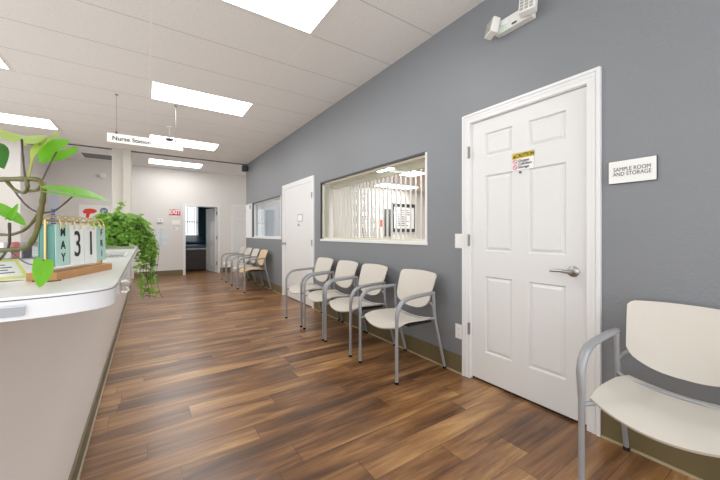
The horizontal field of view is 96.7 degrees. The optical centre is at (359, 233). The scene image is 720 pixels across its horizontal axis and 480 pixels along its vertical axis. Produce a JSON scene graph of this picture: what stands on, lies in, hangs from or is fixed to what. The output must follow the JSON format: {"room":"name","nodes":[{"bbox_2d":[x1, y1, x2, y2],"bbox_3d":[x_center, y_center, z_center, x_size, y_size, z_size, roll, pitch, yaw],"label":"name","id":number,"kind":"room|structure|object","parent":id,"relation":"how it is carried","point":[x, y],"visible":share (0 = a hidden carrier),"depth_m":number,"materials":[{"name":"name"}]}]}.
{"room":"clinic waiting area","nodes":[
{"label":"clinic waiting area","id":0,"kind":"room"},
{"bbox_2d":[0,137,45,247],"bbox_3d":[-7.449,-0.325,6.327,1.450,2.969,1.800,0,0,-34],"label":"wall","id":1,"kind":"structure","parent":0,"point":[14,166],"depth_m":5.97,"materials":[{"name":"white paint"}]},
{"bbox_2d":[112,148,131,285],"bbox_3d":[-5.141,-0.325,6.907,0.332,2.969,0.400,0,0,-34],"label":"wall column","id":2,"kind":"structure","parent":0,"point":[121,159],"depth_m":6.81,"materials":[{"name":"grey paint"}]},
{"bbox_2d":[30,143,245,175],"bbox_3d":[-4.957,-1.860,8.132,7.600,0.100,1.870,0,0,-34],"label":"ceiling","id":3,"kind":"structure","parent":0,"point":[139,159],"depth_m":7.99,"materials":[{"name":"white paint"}]},
{"bbox_2d":[79,152,111,160],"bbox_3d":[-6.110,-1.806,7.463,0.600,0.008,0.660,0,0,-34],"label":"ceiling vent","id":4,"kind":"object","parent":3,"relation":"in","point":[84,154],"visible":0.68,"depth_m":7.44,"materials":[{"name":"white plastic"}]},
{"bbox_2d":[148,158,203,167],"bbox_3d":[-4.728,-1.807,8.230,1.200,0.006,0.600,0,0,-34],"label":"recessed light","id":5,"kind":"object","parent":3,"relation":"in","point":[153,161],"visible":1,"depth_m":8.20,"materials":[{"name":"white plastic"}]},
{"bbox_2d":[46,159,245,277],"bbox_3d":[-5.427,-0.325,8.834,7.600,2.970,0.120,0,0,-34],"label":"wall","id":6,"kind":"structure","parent":0,"point":[155,190],"depth_m":8.77,"materials":[{"name":"white paint"}]},
{"bbox_2d":[49,191,58,224],"bbox_3d":[-7.219,-0.550,7.557,0.170,0.920,0.010,0,0,-34],"label":"banner","id":7,"kind":"object","parent":6,"relation":"attached to","point":[53,198],"visible":0.52,"depth_m":7.55,"materials":[{"name":"blue"}]},
{"bbox_2d":[79,204,109,225],"bbox_3d":[-6.607,-0.415,7.964,0.590,0.610,0.014,0,0,-34],"label":"poster","id":8,"kind":"object","parent":6,"relation":"attached to","point":[88,211],"visible":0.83,"depth_m":7.92,"materials":[{"name":"white paper"}]},
{"bbox_2d":[96,173,106,178],"bbox_3d":[-6.473,-1.460,8.002,0.215,0.150,0.100,0,0,-34],"label":"security camera","id":9,"kind":"object","parent":6,"relation":"attached to","point":[101,175],"depth_m":7.99,"materials":[{"name":"white plastic"}]},
{"bbox_2d":[156,240,167,245],"bbox_3d":[-5.420,0.240,8.762,0.290,0.150,0.007,0,0,-34],"label":"sheet","id":10,"kind":"object","parent":6,"relation":"attached to","point":[160,242],"visible":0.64,"depth_m":8.77,"materials":[{"name":"white paper"}]},
{"bbox_2d":[156,229,167,239],"bbox_3d":[-5.420,0.010,8.762,0.290,0.300,0.007,0,0,-34],"label":"sheet","id":11,"kind":"object","parent":6,"relation":"attached to","point":[161,234],"visible":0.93,"depth_m":8.76,"materials":[{"name":"white paper"}]},
{"bbox_2d":[169,209,179,216],"bbox_3d":[-5.167,-0.585,8.928,0.276,0.210,0.013,0,0,-34],"label":"exit sign","id":12,"kind":"object","parent":6,"relation":"attached to","point":[171,211],"visible":1,"depth_m":8.92,"materials":[{"name":"white plastic"}]},
{"bbox_2d":[172,220,179,224],"bbox_3d":[-5.141,-0.316,8.947,0.196,0.140,0.010,0,0,-34],"label":"plaque","id":13,"kind":"object","parent":6,"relation":"attached to","point":[174,222],"visible":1,"depth_m":8.94,"materials":[{"name":"white plastic"}]},
{"bbox_2d":[134,267,230,277],"bbox_3d":[-4.936,1.084,9.081,2.410,0.152,0.014,0,0,-34],"label":"baseboard","id":14,"kind":"structure","parent":6,"relation":"attached to","point":[169,272],"depth_m":8.82,"materials":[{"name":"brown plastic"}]},
{"bbox_2d":[183,204,219,274],"bbox_3d":[-4.852,0.151,9.693,0.974,2.017,0.956,0,0,-34],"label":"door","id":15,"kind":"structure","parent":6,"relation":"in","point":[213,214],"depth_m":9.65,"materials":[{"name":"white paint"}]},
{"bbox_2d":[231,204,245,270],"bbox_3d":[-3.571,0.128,10.061,0.940,2.065,0.143,0,0,-34],"label":"door","id":16,"kind":"structure","parent":6,"relation":"in","point":[238,212],"depth_m":9.89,"materials":[{"name":"white paint"}]},
{"bbox_2d":[186,207,210,244],"bbox_3d":[-5.930,-0.325,11.746,2.800,2.970,0.120,0,0,-34],"label":"wall","id":17,"kind":"structure","parent":0,"point":[202,210],"depth_m":11.77,"materials":[{"name":"paint"}]},
{"bbox_2d":[186,207,198,234],"bbox_3d":[-6.426,-0.440,11.408,1.200,1.300,0.050,0,0,-34],"label":"window","id":18,"kind":"structure","parent":17,"relation":"in","point":[197,207],"depth_m":11.70,"materials":[{"name":"white paint"}]},
{"bbox_2d":[187,207,196,234],"bbox_3d":[-6.381,-0.450,11.341,1.240,1.280,0.049,0,0,-34],"label":"vertical blind","id":19,"kind":"object","parent":18,"relation":"attached to","point":[187,207],"visible":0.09,"depth_m":11.56,"materials":[{"name":"white plastic"}]},
{"bbox_2d":[0,0,483,163],"bbox_3d":[-2.325,-1.860,2.505,5.720,0.100,10.350,0,0,-34],"label":"ceiling","id":20,"kind":"structure","parent":0,"point":[68,60],"depth_m":3.34,"materials":[{"name":"tile"}]},
{"bbox_2d":[0,56,11,69],"bbox_3d":[-4.173,-1.807,2.948,1.200,0.006,0.600,0,0,-34],"label":"recessed light","id":21,"kind":"object","parent":20,"relation":"in","point":[3,64],"visible":1,"depth_m":3.43,"materials":[{"name":"white plastic"}]},
{"bbox_2d":[0,59,7,68],"bbox_3d":[-4.173,-1.808,2.948,1.160,0.003,0.560,0,0,-34],"label":"diffuser","id":22,"kind":"object","parent":21,"relation":"attached to","point":[3,64],"depth_m":3.41,"materials":[{"name":"white plastic"}]},
{"bbox_2d":[0,113,58,129],"bbox_3d":[-5.562,-1.807,4.990,1.200,0.006,0.600,0,0,-34],"label":"recessed light","id":23,"kind":"object","parent":20,"relation":"in","point":[4,117],"visible":1,"depth_m":5.14,"materials":[{"name":"white plastic"}]},
{"bbox_2d":[107,94,182,150],"bbox_3d":[-2.881,-1.496,4.329,0.854,0.627,0.040,0,0,-34],"label":"hanging sign","id":24,"kind":"object","parent":20,"relation":"hanging from","point":[115,137],"visible":1,"depth_m":4.30,"materials":[{"name":"white plastic"}]},
{"bbox_2d":[67,144,246,164],"bbox_3d":[-5.210,-1.849,6.819,5.720,0.122,0.030,0,0,-34],"label":"trim","id":25,"kind":"structure","parent":20,"relation":"attached to","point":[67,144],"depth_m":7.28,"materials":[{"name":"white"}]},
{"bbox_2d":[165,126,173,140],"bbox_3d":[-3.228,-1.675,5.420,0.144,0.270,0.144,0,0,-34],"label":"sprinkler head","id":26,"kind":"object","parent":20,"relation":"attached to","point":[169,127],"visible":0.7,"depth_m":5.39},
{"bbox_2d":[149,134,219,150],"bbox_3d":[-3.489,-1.807,6.377,1.200,0.006,0.600,0,0,-34],"label":"recessed light","id":27,"kind":"object","parent":20,"relation":"in","point":[186,143],"visible":0.76,"depth_m":6.38,"materials":[{"name":"white plastic"}]},
{"bbox_2d":[150,80,253,116],"bbox_3d":[-2.132,-1.807,4.349,1.200,0.006,0.600,0,0,-34],"label":"recessed light","id":28,"kind":"object","parent":20,"relation":"in","point":[160,91],"visible":1,"depth_m":4.30,"materials":[{"name":"white plastic"}]},
{"bbox_2d":[219,0,339,34],"bbox_3d":[-0.776,-1.807,2.320,1.200,0.006,0.600,0,0,-34],"label":"recessed light","id":29,"kind":"object","parent":20,"relation":"in","point":[305,16],"visible":1,"depth_m":2.58,"materials":[{"name":"white plastic"}]},
{"bbox_2d":[277,183,424,238],"bbox_3d":[0.834,-0.090,9.051,6.550,2.500,0.120,0,0,-34],"label":"wall","id":30,"kind":"structure","parent":0,"point":[330,185],"depth_m":9.07,"materials":[{"name":"white paint"}]},
{"bbox_2d":[356,189,373,237],"bbox_3d":[0.122,-0.520,8.488,0.820,1.280,0.022,0,0,-34],"label":"door","id":31,"kind":"structure","parent":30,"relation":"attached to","point":[356,189],"depth_m":8.51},
{"bbox_2d":[380,214,381,228],"bbox_3d":[0.567,-0.350,8.794,0.200,0.420,0.010,0,0,-34],"label":"notice","id":32,"kind":"object","parent":30,"relation":"attached to","point":[380,214],"visible":0.46,"depth_m":8.80,"materials":[{"name":"white paper"}]},
{"bbox_2d":[384,209,385,235],"bbox_3d":[0.695,-0.333,8.855,0.122,0.786,0.050,0,0,-34],"label":"coat","id":33,"kind":"object","parent":30,"relation":"hanging from","point":[384,209],"visible":0.44,"depth_m":8.82,"materials":[{"name":"fabric"}]},
{"bbox_2d":[389,209,390,235],"bbox_3d":[0.828,-0.333,8.944,0.122,0.786,0.050,0,0,-34],"label":"coat","id":34,"kind":"object","parent":30,"relation":"hanging from","point":[389,209],"visible":0.48,"depth_m":8.92,"materials":[{"name":"fabric"}]},
{"bbox_2d":[393,203,414,231],"bbox_3d":[1.279,-0.465,9.258,0.960,0.810,0.030,0,0,-34],"label":"framed poster","id":35,"kind":"object","parent":30,"relation":"attached to","point":[398,204],"visible":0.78,"depth_m":9.25,"materials":[{"name":"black paper"}]},
{"bbox_2d":[394,207,413,228],"bbox_3d":[1.274,-0.465,9.265,0.780,0.620,0.011,0,0,-34],"label":"print","id":36,"kind":"object","parent":35,"relation":"attached to","point":[398,208],"depth_m":9.26,"materials":[{"name":"white paper"}]},
{"bbox_2d":[334,159,424,192],"bbox_3d":[2.509,-1.300,6.430,6.680,0.080,6.100,0,0,-34],"label":"ceiling","id":37,"kind":"structure","parent":0,"point":[423,170],"depth_m":7.54,"materials":[{"name":"white paint"}]},
{"bbox_2d":[373,183,417,188],"bbox_3d":[0.959,-1.257,8.461,1.200,0.006,0.500,0,0,-34],"label":"recessed light","id":38,"kind":"object","parent":37,"relation":"in","point":[398,186],"visible":0.64,"depth_m":8.46,"materials":[{"name":"white plastic"}]},
{"bbox_2d":[378,168,424,176],"bbox_3d":[0.781,-1.257,6.477,1.200,0.006,0.500,0,0,-34],"label":"recessed light","id":39,"kind":"object","parent":37,"relation":"in","point":[413,172],"visible":0.17,"depth_m":6.54,"materials":[{"name":"white plastic"}]},
{"bbox_2d":[79,269,694,479],"bbox_3d":[-1.063,1.210,6.627,12.400,0.100,15.800,0,0,-34],"label":"floor","id":40,"kind":"structure","parent":0,"point":[208,378],"depth_m":2.12,"materials":[{"name":"brown wood"}]},
{"bbox_2d":[0,245,137,479],"bbox_3d":[-2.943,0.625,3.462,0.955,1.070,7.732,0,0,-34],"label":"reception desk","id":41,"kind":"object","parent":40,"relation":"on","point":[56,357],"depth_m":1.01,"materials":[{"name":"white laminate"}]},
{"bbox_2d":[0,305,24,317],"bbox_3d":[-0.524,0.110,0.429,0.106,0.016,0.001,0,0,-35],"label":"tape patch","id":42,"kind":"object","parent":41,"relation":"attached to","point":[11,311],"visible":1,"depth_m":0.45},
{"bbox_2d":[0,259,25,278],"bbox_3d":[-0.740,0.073,0.630,0.047,0.038,0.112,0,0,23],"label":"card","id":43,"kind":"object","parent":41,"relation":"on","point":[10,268],"visible":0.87,"depth_m":0.66,"materials":[{"name":"white paper"}]},
{"bbox_2d":[3,242,37,259],"bbox_3d":[-1.234,0.059,1.171,0.080,0.062,0.120,0,0,28],"label":"holder","id":44,"kind":"object","parent":41,"relation":"on","point":[28,253],"visible":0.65,"depth_m":1.16,"materials":[{"name":"clear plastic"}]},
{"bbox_2d":[0,129,108,287],"bbox_3d":[-0.779,-0.068,0.676,0.625,0.316,0.194,0,0,15],"label":"plant","id":45,"kind":"object","parent":41,"relation":"on","point":[47,149],"visible":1,"depth_m":0.64,"materials":[{"name":"green plant"}]},
{"bbox_2d":[26,214,111,280],"bbox_3d":[-0.636,0.025,0.715,0.050,0.129,0.210,0,0,-14],"label":"calendar","id":46,"kind":"object","parent":41,"relation":"on","point":[63,244],"visible":1,"depth_m":0.68,"materials":[{"name":"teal wood"}]},
{"bbox_2d":[0,245,137,300],"bbox_3d":[-1.407,0.092,1.344,0.755,0.004,2.502,0,0,-34],"label":"countertop","id":47,"kind":"structure","parent":41,"relation":"on","point":[106,279],"depth_m":0.59,"materials":[{"name":"white laminate"}]},
{"bbox_2d":[106,252,128,257],"bbox_3d":[-0.980,0.082,1.258,0.120,0.015,0.120,0,0,-34],"label":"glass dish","id":48,"kind":"object","parent":41,"relation":"on","point":[126,253],"visible":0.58,"depth_m":1.29,"materials":[{"name":"clear glass"}]},
{"bbox_2d":[105,246,134,249],"bbox_3d":[-1.476,0.083,1.924,0.195,0.014,0.120,0,0,-34],"label":"tray","id":49,"kind":"object","parent":41,"relation":"on","point":[106,247],"visible":0.57,"depth_m":1.91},
{"bbox_2d":[120,279,129,292],"bbox_3d":[-0.492,0.108,0.670,0.016,0.028,0.034,0,0,-34],"label":"clip","id":50,"kind":"object","parent":41,"relation":"attached to","point":[121,280],"visible":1,"depth_m":0.67,"materials":[{"name":"white plastic"}]},
{"bbox_2d":[89,201,161,297],"bbox_3d":[-1.794,0.127,2.434,0.359,0.752,0.464,0,0,45],"label":"trailing plant","id":51,"kind":"object","parent":41,"relation":"on","point":[121,229],"visible":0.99,"depth_m":2.42,"materials":[{"name":"green plant"}]},
{"bbox_2d":[186,235,205,269],"bbox_3d":[-5.603,0.586,10.771,0.780,1.088,1.731,0,0,-34],"label":"cabinet","id":52,"kind":"object","parent":40,"relation":"on","point":[196,252],"visible":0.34,"depth_m":10.12,"materials":[{"name":"brown laminate"}]},
{"bbox_2d":[186,244,205,248],"bbox_3d":[-5.449,0.410,10.540,0.780,0.100,1.120,0,0,-34],"label":"seat cushion","id":53,"kind":"object","parent":52,"relation":"on","point":[194,246],"depth_m":10.08,"materials":[{"name":"blue fabric"}]},
{"bbox_2d":[221,247,248,281],"bbox_3d":[-3.166,0.746,8.109,0.576,0.828,0.554,0,0,-34],"label":"armchair","id":54,"kind":"object","parent":40,"relation":"on","point":[242,249],"visible":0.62,"depth_m":8.16,"materials":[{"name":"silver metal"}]},
{"bbox_2d":[226,248,255,284],"bbox_3d":[-2.843,0.746,7.627,0.576,0.828,0.554,0,0,-34],"label":"armchair","id":55,"kind":"object","parent":40,"relation":"on","point":[248,250],"visible":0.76,"depth_m":7.68,"materials":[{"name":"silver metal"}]},
{"bbox_2d":[231,249,262,288],"bbox_3d":[-2.515,0.746,7.136,0.576,0.828,0.554,0,0,-34],"label":"armchair","id":56,"kind":"object","parent":40,"relation":"on","point":[255,252],"visible":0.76,"depth_m":7.19,"materials":[{"name":"silver metal"}]},
{"bbox_2d":[237,250,271,292],"bbox_3d":[-2.190,0.746,6.650,0.576,0.828,0.554,0,0,-34],"label":"armchair","id":57,"kind":"object","parent":40,"relation":"on","point":[261,259],"visible":1,"depth_m":6.68,"materials":[{"name":"beige plastic"}]},
{"bbox_2d":[285,257,339,326],"bbox_3d":[-0.650,0.746,4.347,0.576,0.828,0.554,0,0,-34],"label":"armchair","id":58,"kind":"object","parent":40,"relation":"on","point":[323,264],"visible":0.85,"depth_m":4.39,"materials":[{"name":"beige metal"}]},
{"bbox_2d":[303,260,364,340],"bbox_3d":[-0.317,0.746,3.849,0.576,0.828,0.554,0,0,-34],"label":"armchair","id":59,"kind":"object","parent":40,"relation":"on","point":[345,268],"visible":0.88,"depth_m":3.90,"materials":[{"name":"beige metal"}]},
{"bbox_2d":[324,264,394,356],"bbox_3d":[-0.007,0.746,3.385,0.576,0.828,0.554,0,0,-34],"label":"armchair","id":60,"kind":"object","parent":40,"relation":"on","point":[371,275],"visible":0.85,"depth_m":3.40,"materials":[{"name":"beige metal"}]},
{"bbox_2d":[358,269,445,384],"bbox_3d":[0.366,0.746,2.829,0.576,0.828,0.554,0,0,-34],"label":"armchair","id":61,"kind":"object","parent":40,"relation":"on","point":[415,287],"visible":1,"depth_m":2.83,"materials":[{"name":"beige plastic"}]},
{"bbox_2d":[576,300,719,479],"bbox_3d":[1.347,0.746,1.361,0.576,0.828,0.554,0,0,-34],"label":"armchair","id":62,"kind":"object","parent":40,"relation":"on","point":[681,341],"visible":1,"depth_m":1.42,"materials":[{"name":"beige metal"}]},
{"bbox_2d":[246,0,719,404],"bbox_3d":[-0.025,-0.325,4.085,0.140,2.970,10.420,0,0,-34],"label":"wall","id":63,"kind":"structure","parent":0,"point":[659,60],"depth_m":1.97,"materials":[{"name":"grey paint"}]},
{"bbox_2d":[242,165,247,171],"bbox_3d":[-2.945,-1.675,8.196,0.143,0.150,0.140,0,0,-34],"label":"wall speaker","id":64,"kind":"object","parent":63,"relation":"attached to","point":[244,167],"visible":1,"depth_m":8.13,"materials":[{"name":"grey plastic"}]},
{"bbox_2d":[246,204,251,237],"bbox_3d":[-2.833,-0.330,8.136,0.024,0.850,0.515,0,0,-34],"label":"notice board","id":65,"kind":"object","parent":63,"relation":"attached to","point":[249,206],"visible":1,"depth_m":8.06,"materials":[{"name":"white paper"}]},
{"bbox_2d":[246,273,281,293],"bbox_3d":[-2.233,1.084,7.247,0.014,0.152,2.709,0,0,-34],"label":"baseboard","id":66,"kind":"structure","parent":63,"relation":"attached to","point":[275,287],"depth_m":6.86,"materials":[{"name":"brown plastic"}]},
{"bbox_2d":[253,195,280,238],"bbox_3d":[-2.023,-0.326,7.062,0.149,0.862,1.994,0,0,-34],"label":"window","id":67,"kind":"structure","parent":63,"relation":"in","point":[256,204],"depth_m":7.83,"materials":[{"name":"white paint"}]},
{"bbox_2d":[259,199,280,235],"bbox_3d":[-1.972,-0.327,7.102,0.014,0.780,1.920,0,0,-34],"label":"window shade","id":68,"kind":"object","parent":67,"relation":"attached to","point":[270,212],"visible":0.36,"depth_m":7.13,"materials":[{"name":"white fabric"}]},
{"bbox_2d":[282,175,314,308],"bbox_3d":[-1.059,0.122,5.566,0.212,2.075,1.380,0,0,-34],"label":"door","id":69,"kind":"structure","parent":63,"relation":"in","point":[298,197],"depth_m":5.49,"materials":[{"name":"white paint"}]},
{"bbox_2d":[297,214,302,221],"bbox_3d":[-1.018,-0.272,5.430,0.008,0.136,0.210,0,0,-34],"label":"plaque","id":70,"kind":"object","parent":69,"relation":"attached to","point":[299,216],"visible":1,"depth_m":5.42,"materials":[{"name":"white plastic"}]},
{"bbox_2d":[320,151,427,244],"bbox_3d":[0.073,-0.334,3.928,0.149,0.878,2.197,0,0,-34],"label":"window","id":71,"kind":"structure","parent":63,"relation":"in","point":[324,186],"depth_m":3.84,"materials":[{"name":"white paint"}]},
{"bbox_2d":[332,161,424,238],"bbox_3d":[0.188,-0.346,4.009,0.067,0.798,2.146,0,0,-34],"label":"vertical blind","id":72,"kind":"object","parent":71,"relation":"attached to","point":[347,190],"visible":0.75,"depth_m":4.06,"materials":[{"name":"white plastic"}]},
{"bbox_2d":[314,302,461,372],"bbox_3d":[0.074,1.084,3.799,0.014,0.152,2.799,0,0,-34],"label":"baseboard","id":73,"kind":"structure","parent":63,"relation":"attached to","point":[453,360],"depth_m":3.12,"materials":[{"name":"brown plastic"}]},
{"bbox_2d":[455,323,461,338],"bbox_3d":[0.827,0.815,2.677,0.009,0.120,0.074,0,0,-34],"label":"wall outlet","id":74,"kind":"object","parent":63,"relation":"attached to","point":[458,328],"visible":1,"depth_m":2.68,"materials":[{"name":"white plastic"}]},
{"bbox_2d":[455,234,461,247],"bbox_3d":[0.825,0.058,2.679,0.010,0.120,0.074,0,0,-34],"label":"light switch","id":75,"kind":"object","parent":63,"relation":"attached to","point":[458,237],"visible":0.88,"depth_m":2.67,"materials":[{"name":"white plastic"}]},
{"bbox_2d":[246,278,702,479],"bbox_3d":[-0.099,1.154,4.036,0.008,0.012,10.420,0,0,-34],"label":"trim","id":76,"kind":"structure","parent":63,"relation":"attached to","point":[601,436],"depth_m":1.77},
{"bbox_2d":[484,0,537,39],"bbox_3d":[1.047,-1.498,2.225,0.145,0.130,0.380,0,0,-34],"label":"emergency light","id":77,"kind":"object","parent":63,"relation":"attached to","point":[527,10],"visible":1,"depth_m":2.23,"materials":[{"name":"white plastic"}]},
{"bbox_2d":[462,66,601,436],"bbox_3d":[1.161,0.100,2.267,0.191,2.121,0.962,0,0,-34],"label":"door","id":78,"kind":"structure","parent":63,"relation":"in","point":[532,238],"depth_m":2.17,"materials":[{"name":"white paint"}]},
{"bbox_2d":[512,149,533,171],"bbox_3d":[1.138,-0.512,2.237,0.004,0.128,0.161,0,0,-34],"label":"caution sign","id":79,"kind":"object","parent":78,"relation":"attached to","point":[524,160],"visible":1,"depth_m":2.23,"materials":[{"name":"white paper"}]},
{"bbox_2d":[609,155,656,184],"bbox_3d":[1.463,-0.341,1.722,0.014,0.126,0.204,0,0,-34],"label":"wall sign","id":80,"kind":"object","parent":63,"relation":"attached to","point":[640,169],"visible":1,"depth_m":1.71,"materials":[{"name":"white plastic"}]},
{"bbox_2d":[601,410,719,479],"bbox_3d":[2.094,1.084,0.778,0.014,0.152,2.566,0,0,-34],"label":"baseboard","id":81,"kind":"structure","parent":63,"relation":"attached to","point":[704,467],"depth_m":1.60,"materials":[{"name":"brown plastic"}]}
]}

